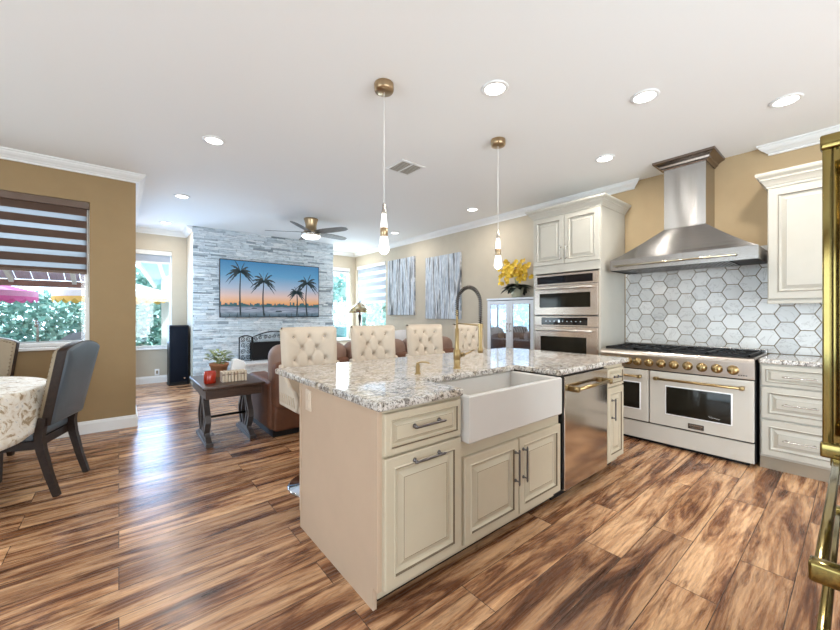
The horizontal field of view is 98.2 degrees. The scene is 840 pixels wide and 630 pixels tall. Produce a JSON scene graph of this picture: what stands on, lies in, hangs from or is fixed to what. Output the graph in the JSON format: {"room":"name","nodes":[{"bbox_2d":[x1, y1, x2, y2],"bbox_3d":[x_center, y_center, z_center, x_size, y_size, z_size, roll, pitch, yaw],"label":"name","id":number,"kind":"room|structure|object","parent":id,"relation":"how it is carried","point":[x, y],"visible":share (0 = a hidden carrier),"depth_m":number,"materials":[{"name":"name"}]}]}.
{"room":"open-plan kitchen","nodes":[
{"label":"open-plan kitchen","id":0,"kind":"room"},
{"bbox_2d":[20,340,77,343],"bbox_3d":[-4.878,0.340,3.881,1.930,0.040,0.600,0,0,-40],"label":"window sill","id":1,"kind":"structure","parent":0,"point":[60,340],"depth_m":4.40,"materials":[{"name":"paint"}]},
{"bbox_2d":[0,159,135,421],"bbox_3d":[-4.765,-0.165,3.054,3.750,2.890,0.140,0,0,-40],"label":"wall","id":2,"kind":"structure","parent":0,"point":[111,393],"depth_m":4.02,"materials":[{"name":"paint"}]},
{"bbox_2d":[18,210,89,351],"bbox_3d":[-4.110,-0.430,3.560,1.365,1.580,0.155,0,0,-40],"label":"window","id":3,"kind":"structure","parent":2,"relation":"in","point":[24,346],"depth_m":3.96,"materials":[{"name":"white paint"}]},
{"bbox_2d":[0,190,89,296],"bbox_3d":[-4.092,-0.703,3.544,1.293,1.025,0.062,0,0,-40],"label":"zebra blind","id":4,"kind":"object","parent":3,"relation":"attached to","point":[38,233],"visible":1,"depth_m":3.73,"materials":[{"name":"brown fabric"}]},
{"bbox_2d":[20,320,77,343],"bbox_3d":[-4.878,0.697,3.881,1.930,1.287,0.600,0,0,-40],"label":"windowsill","id":5,"kind":"structure","parent":3,"relation":"attached to","point":[36,323],"depth_m":4.30,"materials":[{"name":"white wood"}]},
{"bbox_2d":[34,320,38,341],"bbox_3d":[-4.481,0.186,4.255,0.024,0.267,0.154,0,0,-40],"label":"post","id":6,"kind":"object","parent":5,"relation":"on","point":[36,324],"depth_m":4.29,"materials":[{"name":"metal"}]},
{"bbox_2d":[0,146,146,182],"bbox_3d":[-4.653,-1.564,2.993,3.845,0.092,0.095,0,0,-40],"label":"trim","id":7,"kind":"structure","parent":2,"relation":"attached to","point":[6,153],"depth_m":3.80,"materials":[{"name":"white paint"}]},
{"bbox_2d":[55,414,137,438],"bbox_3d":[-4.708,1.212,2.998,3.768,0.135,0.018,0,0,-40],"label":"baseboard","id":8,"kind":"structure","parent":2,"relation":"attached to","point":[100,425],"depth_m":4.02,"materials":[{"name":"white paint"}]},
{"bbox_2d":[187,231,192,385],"bbox_3d":[-3.304,-0.165,7.759,2.740,2.890,0.770,0,0,-40],"label":"wall","id":9,"kind":"structure","parent":0,"point":[190,237],"depth_m":6.79,"materials":[{"name":"beige paint"}]},
{"bbox_2d":[182,225,192,237],"bbox_3d":[-4.396,-1.564,6.856,0.095,0.092,0.770,0,0,-40],"label":"trim","id":10,"kind":"structure","parent":9,"relation":"attached to","point":[187,230],"depth_m":6.74,"materials":[{"name":"white paint"}]},
{"bbox_2d":[136,232,354,376],"bbox_3d":[-3.540,-0.165,8.155,4.920,2.890,0.140,0,0,-40],"label":"wall","id":11,"kind":"structure","parent":0,"point":[147,361],"depth_m":7.07,"materials":[{"name":"beige paint"}]},
{"bbox_2d":[136,375,166,384],"bbox_3d":[-4.939,1.212,6.895,0.880,0.135,0.018,0,0,-40],"label":"baseboard","id":12,"kind":"structure","parent":11,"relation":"attached to","point":[160,378],"depth_m":6.81,"materials":[{"name":"white paint"}]},
{"bbox_2d":[136,256,171,350],"bbox_3d":[-5.045,-0.285,6.875,0.650,1.870,0.155,0,0,-40],"label":"window","id":13,"kind":"structure","parent":11,"relation":"in","point":[153,347],"depth_m":7.05,"materials":[{"name":"white paint"}]},
{"bbox_2d":[136,249,171,263],"bbox_3d":[-5.028,-0.973,6.858,0.575,0.485,0.062,0,0,-40],"label":"roller blind","id":14,"kind":"object","parent":13,"relation":"attached to","point":[148,256],"visible":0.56,"depth_m":6.85,"materials":[{"name":"white fabric"}]},
{"bbox_2d":[136,226,185,237],"bbox_3d":[-4.914,-1.564,6.866,0.880,0.092,0.095,0,0,-40],"label":"trim","id":15,"kind":"structure","parent":11,"relation":"attached to","point":[138,229],"depth_m":6.86,"materials":[{"name":"white paint"}]},
{"bbox_2d":[333,267,349,273],"bbox_3d":[-2.063,-1.022,9.310,0.580,0.385,0.062,0,0,-40],"label":"roller blind","id":16,"kind":"object","parent":11,"relation":"attached to","point":[335,269],"visible":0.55,"depth_m":9.31,"materials":[{"name":"white fabric"}]},
{"bbox_2d":[337,273,350,340],"bbox_3d":[-2.078,-0.285,9.329,0.650,1.870,0.155,0,0,-40],"label":"window","id":17,"kind":"structure","parent":11,"relation":"in","point":[347,274],"depth_m":9.51,"materials":[{"name":"white paint"}]},
{"bbox_2d":[333,250,354,256],"bbox_3d":[-2.071,-1.564,9.218,1.020,0.092,0.095,0,0,-40],"label":"trim","id":18,"kind":"structure","parent":11,"relation":"attached to","point":[340,253],"depth_m":9.31,"materials":[{"name":"white paint"}]},
{"bbox_2d":[193,226,333,375],"bbox_3d":[-3.038,-0.165,7.438,2.740,2.890,0.064,0,0,-40],"label":"stone wall","id":19,"kind":"structure","parent":0,"point":[212,332],"depth_m":7.02,"materials":[{"name":"grey stone"}]},
{"bbox_2d":[219,258,318,317],"bbox_3d":[-3.003,-0.531,7.428,1.958,1.158,0.082,0,0,-40],"label":"television","id":20,"kind":"object","parent":19,"relation":"attached to","point":[246,288],"visible":1,"depth_m":7.30,"materials":[{"name":"multicoloured glass"}]},
{"bbox_2d":[0,0,839,252],"bbox_3d":[-1.278,-1.660,2.557,8.490,0.100,11.570,0,0,-40],"label":"ceiling","id":21,"kind":"structure","parent":0,"point":[136,86],"depth_m":2.62,"materials":[{"name":"paint"}]},
{"bbox_2d":[174,194,189,198],"bbox_3d":[-3.220,-1.603,4.925,0.190,0.011,0.190,0,0,-40],"label":"recessed light","id":22,"kind":"object","parent":21,"relation":"in","point":[182,196],"visible":1,"depth_m":4.92,"materials":[{"name":"white plastic"}]},
{"bbox_2d":[202,135,225,144],"bbox_3d":[-1.895,-1.603,3.348,0.190,0.011,0.190,0,0,-40],"label":"recessed light","id":23,"kind":"object","parent":21,"relation":"in","point":[214,140],"visible":1,"depth_m":3.34,"materials":[{"name":"white plastic"}]},
{"bbox_2d":[265,217,347,239],"bbox_3d":[-1.824,-1.442,6.148,1.371,0.337,1.371,0,0,-40],"label":"ceiling fan","id":24,"kind":"object","parent":21,"relation":"hanging from","point":[311,232],"visible":1,"depth_m":6.01,"materials":[{"name":"brown wood"}]},
{"bbox_2d":[374,78,393,253],"bbox_3d":[-0.251,-1.016,2.537,0.136,1.188,0.136,0,0,-40],"label":"pendant light","id":25,"kind":"object","parent":21,"relation":"hanging from","point":[383,87],"visible":1,"depth_m":2.52,"materials":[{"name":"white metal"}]},
{"bbox_2d":[385,159,424,175],"bbox_3d":[-0.161,-1.605,3.975,0.310,0.010,0.310,0,0,-40],"label":"ceiling vent","id":26,"kind":"object","parent":21,"relation":"in","point":[404,167],"visible":1,"depth_m":3.97,"materials":[{"name":"white metal"}]},
{"bbox_2d":[466,208,478,211],"bbox_3d":[0.799,-1.603,5.545,0.190,0.011,0.190,0,0,-40],"label":"recessed light","id":27,"kind":"object","parent":21,"relation":"in","point":[468,209],"visible":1,"depth_m":5.53,"materials":[{"name":"white plastic"}]},
{"bbox_2d":[481,80,508,96],"bbox_3d":[0.532,-1.603,2.581,0.190,0.011,0.190,0,0,-40],"label":"recessed light","id":28,"kind":"object","parent":21,"relation":"in","point":[493,88],"visible":1,"depth_m":2.58,"materials":[{"name":"white paint"}]},
{"bbox_2d":[490,137,505,268],"bbox_3d":[0.718,-1.016,3.349,0.136,1.188,0.136,0,0,-40],"label":"pendant light","id":29,"kind":"object","parent":21,"relation":"hanging from","point":[496,142],"visible":1,"depth_m":3.33,"materials":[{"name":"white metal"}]},
{"bbox_2d":[595,154,614,162],"bbox_3d":[1.897,-1.603,3.733,0.190,0.011,0.190,0,0,-40],"label":"recessed light","id":30,"kind":"object","parent":21,"relation":"in","point":[608,157],"visible":1,"depth_m":3.73,"materials":[{"name":"white plastic"}]},
{"bbox_2d":[630,88,659,103],"bbox_3d":[1.654,-1.603,2.676,0.190,0.011,0.190,0,0,-40],"label":"recessed light","id":31,"kind":"object","parent":21,"relation":"in","point":[647,95],"visible":1,"depth_m":2.67,"materials":[{"name":"white plastic"}]},
{"bbox_2d":[769,93,803,107],"bbox_3d":[2.741,-1.603,2.725,0.190,0.011,0.190,0,0,-40],"label":"recessed light","id":32,"kind":"object","parent":21,"relation":"in","point":[788,99],"visible":1,"depth_m":2.72,"materials":[{"name":"white plastic"}]},
{"bbox_2d":[0,382,839,629],"bbox_3d":[-1.278,1.310,2.557,8.490,0.060,11.570,0,0,-40],"label":"floor","id":33,"kind":"structure","parent":0,"point":[163,530],"depth_m":1.98,"materials":[{"name":"laminate"}]},
{"bbox_2d":[0,337,19,455],"bbox_3d":[-3.823,0.740,3.012,0.499,1.090,0.659,0,0,-26],"label":"dining chair","id":34,"kind":"object","parent":33,"relation":"on","point":[9,348],"visible":0.61,"depth_m":3.29,"materials":[{"name":"beige fabric"}]},
{"bbox_2d":[0,340,99,496],"bbox_3d":[-2.871,0.740,2.688,0.659,1.090,0.499,0,0,-22],"label":"dining chair","id":35,"kind":"object","parent":33,"relation":"on","point":[72,364],"visible":0.99,"depth_m":2.63,"materials":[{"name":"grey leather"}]},
{"bbox_2d":[167,325,189,385],"bbox_3d":[-4.518,0.735,6.795,0.320,1.090,0.388,0,0,-40],"label":"floor speaker","id":36,"kind":"object","parent":33,"relation":"on","point":[177,335],"visible":1,"depth_m":6.65,"materials":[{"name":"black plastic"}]},
{"bbox_2d":[189,373,265,448],"bbox_3d":[-2.069,0.980,3.882,0.560,0.600,0.860,0,0,-40],"label":"end table","id":37,"kind":"object","parent":33,"relation":"on","point":[244,389],"visible":0.98,"depth_m":3.69,"materials":[{"name":"brown wood"}]},
{"bbox_2d":[203,371,215,383],"bbox_3d":[-2.100,0.621,3.636,0.110,0.118,0.110,0,0,-40],"label":"candle jar","id":38,"kind":"object","parent":37,"relation":"on","point":[209,377],"visible":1,"depth_m":3.59,"materials":[{"name":"red glass"}]},
{"bbox_2d":[203,349,234,376],"bbox_3d":[-2.231,0.532,4.039,0.304,0.297,0.342,0,0,-40],"label":"potted plant","id":39,"kind":"object","parent":37,"relation":"on","point":[217,366],"visible":0.96,"depth_m":3.99,"materials":[{"name":"green plant"}]},
{"bbox_2d":[220,371,224,382],"bbox_3d":[-2.013,0.627,3.704,0.021,0.105,0.126,0,0,-40],"label":"book","id":40,"kind":"object","parent":37,"relation":"on","point":[222,374],"visible":1,"depth_m":3.66,"materials":[{"name":"beige paper"}]},
{"bbox_2d":[223,371,227,381],"bbox_3d":[-1.991,0.627,3.722,0.024,0.105,0.126,0,0,-40],"label":"book","id":41,"kind":"object","parent":37,"relation":"on","point":[226,372],"visible":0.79,"depth_m":3.67,"materials":[{"name":"beige paper"}]},
{"bbox_2d":[226,370,230,381],"bbox_3d":[-1.969,0.627,3.740,0.022,0.105,0.126,0,0,-40],"label":"book","id":42,"kind":"object","parent":37,"relation":"on","point":[229,372],"visible":0.79,"depth_m":3.69,"materials":[{"name":"beige paper"}]},
{"bbox_2d":[229,370,233,381],"bbox_3d":[-1.947,0.627,3.758,0.024,0.105,0.126,0,0,-40],"label":"book","id":43,"kind":"object","parent":37,"relation":"on","point":[231,371],"visible":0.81,"depth_m":3.71,"materials":[{"name":"beige paper"}]},
{"bbox_2d":[232,370,237,380],"bbox_3d":[-1.924,0.627,3.778,0.026,0.105,0.126,0,0,-40],"label":"book","id":44,"kind":"object","parent":37,"relation":"on","point":[235,371],"visible":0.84,"depth_m":3.73,"materials":[{"name":"beige paper"}]},
{"bbox_2d":[230,358,245,369],"bbox_3d":[-1.970,0.574,3.925,0.163,0.212,0.080,0,0,-40],"label":"ornament","id":45,"kind":"object","parent":37,"relation":"on","point":[236,363],"visible":0.58,"depth_m":3.90,"materials":[{"name":"white ceramic"}]},
{"bbox_2d":[236,369,240,380],"bbox_3d":[-1.899,0.627,3.798,0.026,0.105,0.126,0,0,-40],"label":"book","id":46,"kind":"object","parent":37,"relation":"on","point":[237,370],"visible":0.86,"depth_m":3.76,"materials":[{"name":"beige paper"}]},
{"bbox_2d":[239,369,243,380],"bbox_3d":[-1.876,0.627,3.817,0.024,0.105,0.126,0,0,-40],"label":"book","id":47,"kind":"object","parent":37,"relation":"on","point":[242,371],"visible":0.75,"depth_m":3.77,"materials":[{"name":"beige paper"}]},
{"bbox_2d":[242,369,246,379],"bbox_3d":[-1.853,0.627,3.836,0.023,0.105,0.126,0,0,-40],"label":"book","id":48,"kind":"object","parent":37,"relation":"on","point":[245,371],"visible":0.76,"depth_m":3.79,"materials":[{"name":"beige paper"}]},
{"bbox_2d":[242,359,267,373],"bbox_3d":[-2.845,1.077,7.141,1.320,0.405,0.632,0,0,-40],"label":"hearth","id":49,"kind":"object","parent":33,"relation":"on","point":[257,365],"visible":0.02,"depth_m":6.71,"materials":[{"name":"stone"}]},
{"bbox_2d":[239,331,279,360],"bbox_3d":[-2.857,0.591,7.180,1.349,0.562,0.117,0,0,-40],"label":"fireplace screen","id":50,"kind":"object","parent":49,"relation":"on","point":[259,350],"visible":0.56,"depth_m":7.03,"materials":[{"name":"black metal"}]},
{"bbox_2d":[279,326,339,497],"bbox_3d":[-0.779,0.688,2.801,0.502,1.183,0.550,0,0,-40],"label":"bar stool","id":51,"kind":"object","parent":33,"relation":"on","point":[300,346],"visible":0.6,"depth_m":2.86,"materials":[{"name":"beige fabric"}]},
{"bbox_2d":[249,336,453,437],"bbox_3d":[-0.756,0.797,4.930,2.720,0.965,1.000,0,0,-40],"label":"leather sofa","id":52,"kind":"object","parent":33,"relation":"on","point":[275,419],"visible":0.3,"depth_m":3.88,"materials":[{"name":"brown leather"}]},
{"bbox_2d":[268,342,345,380],"bbox_3d":[-1.252,0.547,4.117,0.880,0.465,0.300,0,0,-40],"label":"cushion","id":53,"kind":"object","parent":52,"relation":"on","point":[274,355],"depth_m":3.81,"materials":[{"name":"leather"}]},
{"bbox_2d":[344,339,405,357],"bbox_3d":[-0.574,0.547,4.678,0.880,0.465,0.300,0,0,-40],"label":"cushion","id":54,"kind":"object","parent":52,"relation":"on","point":[400,346],"depth_m":4.73,"materials":[{"name":"leather"}]},
{"bbox_2d":[395,330,405,340],"bbox_3d":[-0.198,0.460,5.417,0.500,0.475,0.229,0,0,-30],"label":"throw pillow","id":55,"kind":"object","parent":52,"relation":"on","point":[399,334],"visible":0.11,"depth_m":5.36,"materials":[{"name":"white fabric"}]},
{"bbox_2d":[403,336,452,352],"bbox_3d":[0.105,0.547,5.239,0.880,0.465,0.300,0,0,-40],"label":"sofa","id":56,"kind":"object","parent":52,"relation":"on","point":[447,343],"depth_m":5.29,"materials":[{"name":"leather"}]},
{"bbox_2d":[349,325,397,361],"bbox_3d":[-0.313,0.688,3.187,0.502,1.183,0.550,0,0,-40],"label":"bar stool","id":57,"kind":"object","parent":33,"relation":"on","point":[368,342],"visible":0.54,"depth_m":3.31,"materials":[{"name":"beige fabric"}]},
{"bbox_2d":[406,324,444,356],"bbox_3d":[0.161,0.688,3.579,0.502,1.183,0.550,0,0,-40],"label":"bar stool","id":58,"kind":"object","parent":33,"relation":"on","point":[422,339],"visible":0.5,"depth_m":3.70,"materials":[{"name":"beige fabric"}]},
{"bbox_2d":[300,363,622,610],"bbox_3d":[0.519,0.842,2.636,2.479,0.876,0.919,0,0,-40],"label":"base cabinet","id":59,"kind":"object","parent":33,"relation":"on","point":[389,497],"visible":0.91,"depth_m":1.79,"materials":[{"name":"beige paint"}]},
{"bbox_2d":[305,389,311,411],"bbox_3d":[-0.642,0.490,2.093,0.010,0.120,0.075,0,0,-40],"label":"outlet","id":60,"kind":"object","parent":59,"relation":"attached to","point":[308,393],"visible":1,"depth_m":2.08,"materials":[{"name":"beige plastic"}]},
{"bbox_2d":[275,347,628,411],"bbox_3d":[0.404,0.385,2.811,2.563,0.038,1.293,0,0,-40],"label":"countertop","id":61,"kind":"structure","parent":59,"relation":"on","point":[379,385],"depth_m":2.37,"materials":[{"name":"beige stone"}]},
{"bbox_2d":[415,361,429,373],"bbox_3d":[0.015,0.326,2.251,0.099,0.081,0.039,0,0,17],"label":"soap pump","id":62,"kind":"object","parent":61,"relation":"on","point":[417,363],"visible":1,"depth_m":2.25,"materials":[{"name":"gold metal"}]},
{"bbox_2d":[453,285,482,368],"bbox_3d":[0.371,0.084,2.468,0.195,0.564,0.256,0,0,-40],"label":"faucet","id":63,"kind":"object","parent":61,"relation":"on","point":[457,354],"visible":1,"depth_m":2.48,"materials":[{"name":"gold metal"}]},
{"bbox_2d":[437,371,561,443],"bbox_3d":[0.452,0.526,2.251,0.882,0.240,0.417,0,0,-40],"label":"farmhouse sink","id":64,"kind":"object","parent":61,"relation":"in","point":[494,404],"visible":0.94,"depth_m":2.10,"materials":[{"name":"white ceramic"}]},
{"bbox_2d":[453,323,485,351],"bbox_3d":[0.665,0.688,3.996,0.502,1.183,0.550,0,0,-40],"label":"bar stool","id":65,"kind":"object","parent":33,"relation":"on","point":[468,334],"visible":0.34,"depth_m":4.11,"materials":[{"name":"beige fabric"}]},
{"bbox_2d":[487,297,533,349],"bbox_3d":[1.435,0.515,5.405,0.437,1.530,0.844,0,0,-40],"label":"display cabinet","id":66,"kind":"object","parent":33,"relation":"on","point":[517,311],"visible":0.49,"depth_m":5.56,"materials":[{"name":"white paint"}]},
{"bbox_2d":[498,331,503,337],"bbox_3d":[1.236,0.300,5.565,0.100,0.100,0.098,0,0,-40],"label":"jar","id":67,"kind":"object","parent":66,"relation":"on","point":[500,333],"visible":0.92,"depth_m":5.53,"materials":[{"name":"brown glass"}]},
{"bbox_2d":[491,337,529,340],"bbox_3d":[1.453,0.359,5.420,0.348,0.018,0.776,0,0,-40],"label":"shelf","id":68,"kind":"object","parent":66,"relation":"attached to","point":[492,338],"depth_m":5.40,"materials":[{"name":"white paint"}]},
{"bbox_2d":[497,258,533,297],"bbox_3d":[1.436,-0.544,5.403,0.477,0.588,0.575,0,0,-19],"label":"orchid pot","id":69,"kind":"object","parent":66,"relation":"on","point":[516,290],"visible":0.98,"depth_m":5.31,"materials":[{"name":"yellow ceramic"}]},
{"bbox_2d":[519,324,524,338],"bbox_3d":[1.478,0.240,5.272,0.080,0.220,0.078,0,0,-40],"label":"bottle","id":70,"kind":"object","parent":66,"relation":"on","point":[521,331],"visible":0.88,"depth_m":5.25,"materials":[{"name":"glass"}]},
{"bbox_2d":[524,332,529,339],"bbox_3d":[1.536,0.295,5.203,0.096,0.110,0.094,0,0,-40],"label":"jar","id":71,"kind":"object","parent":66,"relation":"on","point":[526,334],"visible":0.88,"depth_m":5.17,"materials":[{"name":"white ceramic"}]},
{"bbox_2d":[514,367,612,499],"bbox_3d":[1.042,0.845,2.877,0.672,0.870,0.695,0,0,-40],"label":"dishwasher","id":72,"kind":"object","parent":33,"relation":"on","point":[582,420],"visible":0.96,"depth_m":2.62,"materials":[{"name":"silver metal"}]},
{"bbox_2d":[525,193,630,354],"bbox_3d":[1.957,-0.022,4.555,0.713,2.605,1.005,0,0,-40],"label":"tall cabinet","id":73,"kind":"object","parent":33,"relation":"on","point":[584,234],"visible":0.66,"depth_m":4.26,"materials":[{"name":"beige paint"}]},
{"bbox_2d":[535,316,598,354],"bbox_3d":[1.920,0.328,4.520,0.639,0.625,0.802,0,0,-40],"label":"oven","id":74,"kind":"object","parent":73,"relation":"in","point":[569,334],"visible":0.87,"depth_m":4.31,"materials":[{"name":"metal"}]},
{"bbox_2d":[535,270,598,314],"bbox_3d":[1.882,-0.246,4.489,0.538,0.503,0.802,0,0,-40],"label":"microwave","id":75,"kind":"object","parent":73,"relation":"in","point":[576,293],"visible":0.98,"depth_m":4.31,"materials":[{"name":"metal"}]},
{"bbox_2d":[601,342,767,465],"bbox_3d":[2.623,0.802,3.703,0.778,0.955,1.248,0,0,-40],"label":"range cooker","id":76,"kind":"object","parent":33,"relation":"on","point":[705,400],"visible":0.91,"depth_m":3.35,"materials":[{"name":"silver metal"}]},
{"bbox_2d":[760,363,839,484],"bbox_3d":[3.380,0.842,2.872,0.666,0.876,0.958,0,0,-40],"label":"base cabinet","id":77,"kind":"object","parent":33,"relation":"on","point":[790,396],"visible":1,"depth_m":2.91,"materials":[{"name":"beige paint"}]},
{"bbox_2d":[758,354,821,367],"bbox_3d":[3.393,0.385,2.889,0.641,0.038,0.966,0,0,-40],"label":"countertop","id":78,"kind":"structure","parent":77,"relation":"on","point":[780,359],"depth_m":2.99,"materials":[{"name":"beige stone"}]},
{"bbox_2d":[808,131,839,629],"bbox_3d":[1.356,0.390,0.699,0.920,1.780,0.788,0,0,-40],"label":"refrigerator","id":79,"kind":"object","parent":33,"relation":"on","point":[823,568],"visible":1,"depth_m":0.96,"materials":[{"name":"metal"}]},
{"bbox_3d":[-3.471,0.900,2.281,1.580,0.755,1.580,0,0,-40],"label":"dining table","id":80,"kind":"object","parent":33,"relation":"on","visible":0},
{"bbox_2d":[0,376,46,450],"bbox_3d":[-3.469,0.692,2.281,1.675,0.350,1.668,0,0,-40],"label":"tablecloth","id":81,"kind":"object","parent":80,"relation":"on","point":[20,397],"visible":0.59,"depth_m":2.45,"materials":[{"name":"beige fabric"}]},
{"bbox_3d":[-1.436,0.966,8.701,0.560,0.632,0.560,0,0,-40],"label":"table","id":82,"kind":"object","parent":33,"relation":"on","visible":0},
{"bbox_2d":[348,301,370,325],"bbox_3d":[-1.436,0.150,8.701,0.550,1.000,0.550,0,0,-40],"label":"table lamp","id":83,"kind":"object","parent":82,"relation":"on","point":[359,308],"visible":0.77,"depth_m":8.54,"materials":[{"name":"brown glass"}]},
{"bbox_2d":[355,144,821,356],"bbox_3d":[1.996,-0.165,5.201,0.153,2.890,11.470,0,0,-40],"label":"wall","id":84,"kind":"structure","parent":0,"point":[721,306],"depth_m":4.00,"materials":[{"name":"paint"}]},
{"bbox_2d":[357,261,385,313],"bbox_3d":[-1.203,-0.642,8.998,0.062,1.225,1.300,0,0,-40],"label":"zebra blind","id":85,"kind":"object","parent":84,"relation":"attached to","point":[371,278],"visible":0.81,"depth_m":8.95,"materials":[{"name":"white fabric"}]},
{"bbox_2d":[388,256,414,314],"bbox_3d":[-0.418,-0.615,7.983,0.043,1.230,0.965,0,0,-40],"label":"canvas painting","id":86,"kind":"object","parent":84,"relation":"attached to","point":[401,272],"visible":1,"depth_m":7.93},
{"bbox_2d":[425,252,461,318],"bbox_3d":[0.433,-0.533,6.954,0.043,1.213,0.965,0,0,-40],"label":"canvas painting","id":87,"kind":"object","parent":84,"relation":"attached to","point":[443,273],"visible":1,"depth_m":6.91},
{"bbox_2d":[354,178,638,256],"bbox_3d":[0.430,-1.564,6.920,0.095,0.092,6.825,0,0,-40],"label":"trim","id":88,"kind":"structure","parent":84,"relation":"attached to","point":[628,185],"depth_m":5.76,"materials":[{"name":"white paint"}]},
{"bbox_2d":[610,146,766,274],"bbox_3d":[2.707,-1.045,3.748,0.630,1.130,1.220,0,0,-40],"label":"range hood","id":89,"kind":"object","parent":84,"relation":"attached to","point":[689,239],"visible":1,"depth_m":3.66,"materials":[{"name":"metal"}]},
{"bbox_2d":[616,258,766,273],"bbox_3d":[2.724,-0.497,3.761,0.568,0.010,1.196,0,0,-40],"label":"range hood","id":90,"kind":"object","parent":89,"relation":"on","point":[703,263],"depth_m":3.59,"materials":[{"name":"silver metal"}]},
{"bbox_2d":[755,160,821,303],"bbox_3d":[3.474,-0.675,2.990,0.415,1.153,1.020,0,0,-40],"label":"upper cabinet","id":91,"kind":"object","parent":84,"relation":"attached to","point":[794,194],"visible":0.77,"depth_m":3.09,"materials":[{"name":"beige paint"}]},
{"bbox_2d":[756,125,839,155],"bbox_3d":[4.408,-1.564,2.112,0.095,0.092,3.635,0,0,-40],"label":"trim","id":92,"kind":"structure","parent":84,"relation":"attached to","point":[812,138],"depth_m":3.30,"materials":[{"name":"white paint"}]},
{"bbox_3d":[-4.378,-0.165,5.418,0.140,2.890,3.010,0,0,-40],"label":"wall","id":93,"kind":"structure","parent":0,"visible":0},
{"bbox_2d":[136,176,145,225],"bbox_3d":[-4.213,-1.564,5.402,0.095,0.092,3.245,0,0,-40],"label":"trim","id":94,"kind":"structure","parent":93,"relation":"attached to","point":[140,185],"depth_m":4.71,"materials":[{"name":"white paint"}]},
{"label":"outside","id":95,"kind":"structure","parent":0,"visible":0},
{"bbox_3d":[-2.655,1.370,9.484,36.000,0.060,26.000,0,0,-40],"label":"patio","id":96,"kind":"object","parent":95,"visible":0},
{"bbox_2d":[0,285,38,302],"bbox_3d":[-7.182,0.335,5.544,1.900,2.010,1.900,0,0,-40],"label":"patio umbrella","id":97,"kind":"object","parent":96,"relation":"on","point":[9,294],"visible":0.98,"depth_m":5.71,"materials":[{"name":"pink fabric"}]},
{"bbox_2d":[0,270,84,287],"bbox_3d":[-5.939,0.250,4.613,2.730,2.180,0.880,0,0,-40],"label":"patio cover","id":98,"kind":"object","parent":96,"relation":"on","point":[40,277],"visible":0.29,"depth_m":5.32,"materials":[{"name":"white wood"}]},
{"bbox_2d":[0,267,160,345],"bbox_3d":[-7.932,0.116,8.486,6.524,2.782,1.563,0,0,-40],"label":"foliage","id":99,"kind":"object","parent":96,"relation":"on","point":[71,323],"visible":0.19,"depth_m":8.01,"materials":[{"name":"green plant"}]},
{"bbox_2d":[51,284,168,304],"bbox_3d":[-6.183,0.300,7.474,1.960,2.080,1.960,0,0,-40],"label":"patio umbrella","id":100,"kind":"object","parent":96,"relation":"on","point":[148,295],"visible":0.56,"depth_m":7.01,"materials":[{"name":"white fabric"}]},
{"bbox_2d":[136,262,168,344],"bbox_3d":[-5.628,0.000,7.859,0.697,2.680,1.404,0,0,-33],"label":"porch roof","id":101,"kind":"structure","parent":96,"relation":"on","point":[155,273],"depth_m":8.17,"materials":[{"name":"white fabric"}]},
{"bbox_2d":[333,322,345,336],"bbox_3d":[-2.226,0.770,10.033,0.360,1.140,0.400,0,0,-40],"label":"planter box","id":102,"kind":"object","parent":96,"relation":"on","point":[340,327],"visible":0.29,"depth_m":9.86,"materials":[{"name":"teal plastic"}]},
{"bbox_2d":[333,273,385,325],"bbox_3d":[-2.992,-0.090,16.086,5.357,3.341,6.165,0,0,-40],"label":"foliage","id":103,"kind":"object","parent":96,"relation":"on","point":[377,316],"visible":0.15,"depth_m":13.35,"materials":[{"name":"green plant"}]},
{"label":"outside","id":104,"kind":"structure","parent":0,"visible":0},
{"bbox_2d":[61,332,84,339],"bbox_3d":[-5.103,0.801,5.447,0.560,1.080,0.560,0,0,-40],"label":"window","id":105,"kind":"structure","parent":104,"point":[76,335],"depth_m":5.60,"materials":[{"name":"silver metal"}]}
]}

